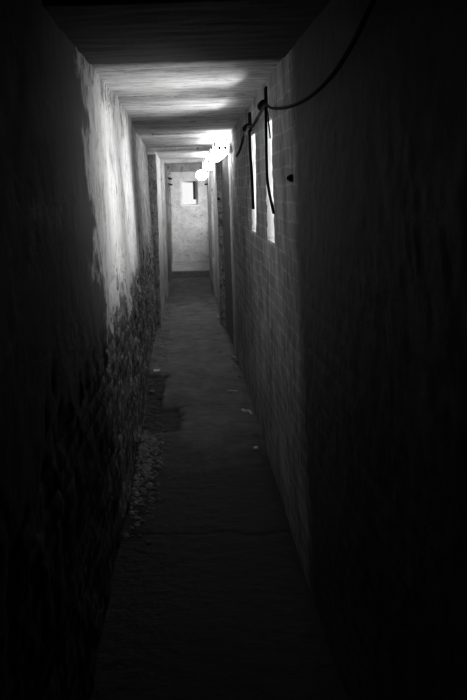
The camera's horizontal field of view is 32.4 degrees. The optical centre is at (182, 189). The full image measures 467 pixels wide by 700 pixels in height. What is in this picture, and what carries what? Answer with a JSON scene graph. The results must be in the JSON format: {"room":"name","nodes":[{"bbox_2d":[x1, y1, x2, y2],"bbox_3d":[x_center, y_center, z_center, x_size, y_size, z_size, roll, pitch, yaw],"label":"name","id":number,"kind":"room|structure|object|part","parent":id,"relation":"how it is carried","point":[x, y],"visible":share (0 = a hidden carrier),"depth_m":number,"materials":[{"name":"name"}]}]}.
{"room":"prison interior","nodes":[
{"label":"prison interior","id":0,"kind":"room"},
{"bbox_2d":[0,0,164,699],"bbox_3d":[-0.333,0.476,6.200,0.085,2.230,15.600,-2,0,0],"label":"wall","id":1,"kind":"structure","parent":0,"point":[78,322],"depth_m":2.23,"materials":[{"name":"white brick"}]},
{"bbox_2d":[147,146,226,328],"bbox_3d":[0.066,0.487,9.226,1.310,2.229,0.460,-2,0,0],"label":"trim","id":2,"kind":"structure","parent":1,"relation":"attached to","point":[152,152],"depth_m":9.00,"materials":[{"name":"wood"}]},
{"bbox_2d":[160,158,215,297],"bbox_3d":[0.065,0.488,11.651,1.311,2.229,0.311,-2,0,0],"label":"trim","id":3,"kind":"structure","parent":1,"relation":"attached to","point":[163,162],"depth_m":11.50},
{"bbox_2d":[138,132,238,359],"bbox_3d":[0.066,0.488,7.326,1.307,2.226,0.357,-2,0,0],"label":"trim","id":4,"kind":"structure","parent":1,"relation":"attached to","point":[235,321],"depth_m":7.18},
{"bbox_2d":[42,0,329,164],"bbox_3d":[0.059,-0.496,7.350,1.350,0.100,17.900,-2,0,0],"label":"ceiling","id":5,"kind":"structure","parent":0,"point":[174,66],"depth_m":3.05,"materials":[{"name":"grey concrete"}]},
{"bbox_2d":[169,172,208,261],"bbox_3d":[0.126,0.456,16.060,0.747,2.020,0.332,-2,0,0],"label":"wall","id":6,"kind":"structure","parent":0,"point":[189,224],"depth_m":15.90,"materials":[{"name":"white paint"}]},
{"bbox_2d":[181,181,197,206],"bbox_3d":[0.128,0.076,16.005,0.340,0.500,0.250,-2,0,0],"label":"window","id":7,"kind":"structure","parent":6,"relation":"in","point":[193,182],"depth_m":16.07,"materials":[{"name":"white paint"}]},
{"bbox_2d":[193,181,195,198],"bbox_3d":[0.227,0.007,16.010,0.053,0.361,0.100,-2,0,0],"label":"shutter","id":8,"kind":"object","parent":7,"relation":"attached to","point":[194,182],"depth_m":15.96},
{"bbox_2d":[172,261,209,277],"bbox_3d":[0.158,1.536,15.170,1.231,0.232,2.108,-2,0,0],"label":"step","id":9,"kind":"structure","parent":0,"point":[179,269],"depth_m":14.30,"materials":[{"name":"concrete"}]},
{"bbox_2d":[89,277,346,699],"bbox_3d":[0.109,1.563,6.300,1.120,0.055,15.800,-2,0,0],"label":"floor","id":10,"kind":"structure","parent":0,"point":[219,604],"depth_m":3.33,"materials":[{"name":"concrete"}]},
{"bbox_2d":[121,429,174,544],"bbox_3d":[-0.163,1.551,4.351,0.241,0.020,1.695,-2,0,0],"label":"rubble","id":11,"kind":"object","parent":10,"relation":"on","point":[147,447],"visible":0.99,"depth_m":4.36,"materials":[{"name":"grey stone"}]},
{"bbox_2d":[241,408,252,414],"bbox_3d":[0.447,1.515,5.472,0.041,0.017,0.127,-2,0,-27],"label":"stick","id":12,"kind":"object","parent":10,"relation":"on","point":[242,409],"visible":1,"depth_m":5.48,"materials":[{"name":"wood"}]},
{"bbox_2d":[207,0,466,699],"bbox_3d":[0.529,0.449,6.200,0.179,2.230,15.600,-2,0,0],"label":"wall","id":13,"kind":"structure","parent":0,"point":[351,296],"depth_m":1.96,"materials":[{"name":"brick"}]},
{"bbox_2d":[164,163,210,278],"bbox_3d":[0.066,0.488,14.026,1.607,2.227,0.257,-2,0,0],"label":"trim","id":14,"kind":"structure","parent":13,"relation":"attached to","point":[171,167],"depth_m":13.90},
{"bbox_2d":[196,170,208,179],"bbox_3d":[0.319,-0.245,13.200,0.219,0.176,0.196,-2,0,0],"label":"globe lamp","id":15,"kind":"object","parent":13,"relation":"attached to","point":[201,174],"visible":0.92,"depth_m":13.13,"materials":[{"name":"white glass"}]},
{"bbox_2d":[202,157,214,170],"bbox_3d":[0.345,-0.335,10.346,0.169,0.123,1.708,-2,0,0],"label":"lamp","id":16,"kind":"object","parent":13,"relation":"attached to","point":[207,165],"visible":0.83,"depth_m":9.61,"materials":[{"name":"white glass"}]},
{"bbox_2d":[209,140,229,161],"bbox_3d":[0.343,-0.368,7.786,0.137,0.135,1.628,-2,0,0],"label":"lamp","id":17,"kind":"object","parent":13,"relation":"attached to","point":[220,149],"visible":1,"depth_m":7.01,"materials":[{"name":"white glass"}]},
{"bbox_2d":[242,112,251,131],"bbox_3d":[0.400,-0.422,5.004,0.060,0.123,0.070,-2,0,0],"label":"hook","id":18,"kind":"object","parent":13,"relation":"attached to","point":[249,113],"visible":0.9,"depth_m":4.97,"materials":[{"name":"black metal"}]},
{"bbox_3d":[0.419,-0.424,5.004,0.022,0.120,0.070,-2,0,0],"label":"plate","id":19,"kind":"part","parent":18,"relation":"part of","materials":[{"name":"black metal"}]},
{"bbox_2d":[257,86,267,110],"bbox_3d":[0.399,-0.455,3.993,0.060,0.118,0.070,-2,0,0],"label":"hook","id":20,"kind":"object","parent":13,"relation":"attached to","point":[260,104],"visible":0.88,"depth_m":3.96,"materials":[{"name":"black metal"}]},
{"bbox_2d":[235,102,265,156],"bbox_3d":[0.398,-0.333,4.909,0.018,0.176,2.153,-2,0,0],"label":"cable","id":21,"kind":"object","parent":20,"relation":"hanging from","point":[263,106],"visible":0.96,"depth_m":4.61,"materials":[{"name":"black rubber"}]},
{"bbox_2d":[248,130,254,208],"bbox_3d":[0.394,-0.122,4.621,0.017,0.463,0.132,-2,0,0],"label":"cable","id":22,"kind":"object","parent":21,"relation":"hanging from","point":[249,131],"visible":1,"depth_m":4.60,"materials":[{"name":"black rubber"}]},
{"bbox_3d":[0.418,-0.457,3.993,0.022,0.115,0.070,-2,0,0],"label":"plate","id":23,"kind":"part","parent":20,"relation":"part of","materials":[{"name":"black metal"}]},
{"bbox_2d":[267,109,270,137],"bbox_3d":[0.410,-0.333,3.863,0.008,0.180,0.172,-2,0,0],"label":"cable","id":24,"kind":"object","parent":20,"relation":"hanging from","point":[267,109],"visible":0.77,"depth_m":3.82,"materials":[{"name":"black rubber"}]},
{"bbox_2d":[287,174,292,181],"bbox_3d":[0.426,-0.047,3.161,0.030,0.032,0.030,-2,0,0],"label":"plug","id":25,"kind":"object","parent":13,"relation":"attached to","point":[290,177],"visible":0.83,"depth_m":3.15,"materials":[{"name":"black plastic"}]},
{"bbox_2d":[265,0,376,109],"bbox_3d":[0.399,-0.355,2.716,0.013,0.133,2.273,-2,0,0],"label":"cable","id":26,"kind":"object","parent":13,"relation":"attached to","point":[372,3],"visible":1,"depth_m":1.99,"materials":[{"name":"black rubber"}]},
{"bbox_2d":[264,107,274,213],"bbox_3d":[0.380,-0.135,3.530,0.013,0.478,0.228,-2,0,0],"label":"cable","id":27,"kind":"object","parent":26,"relation":"hanging from","point":[265,108],"visible":1,"depth_m":3.61,"materials":[{"name":"black rubber"}]}
]}

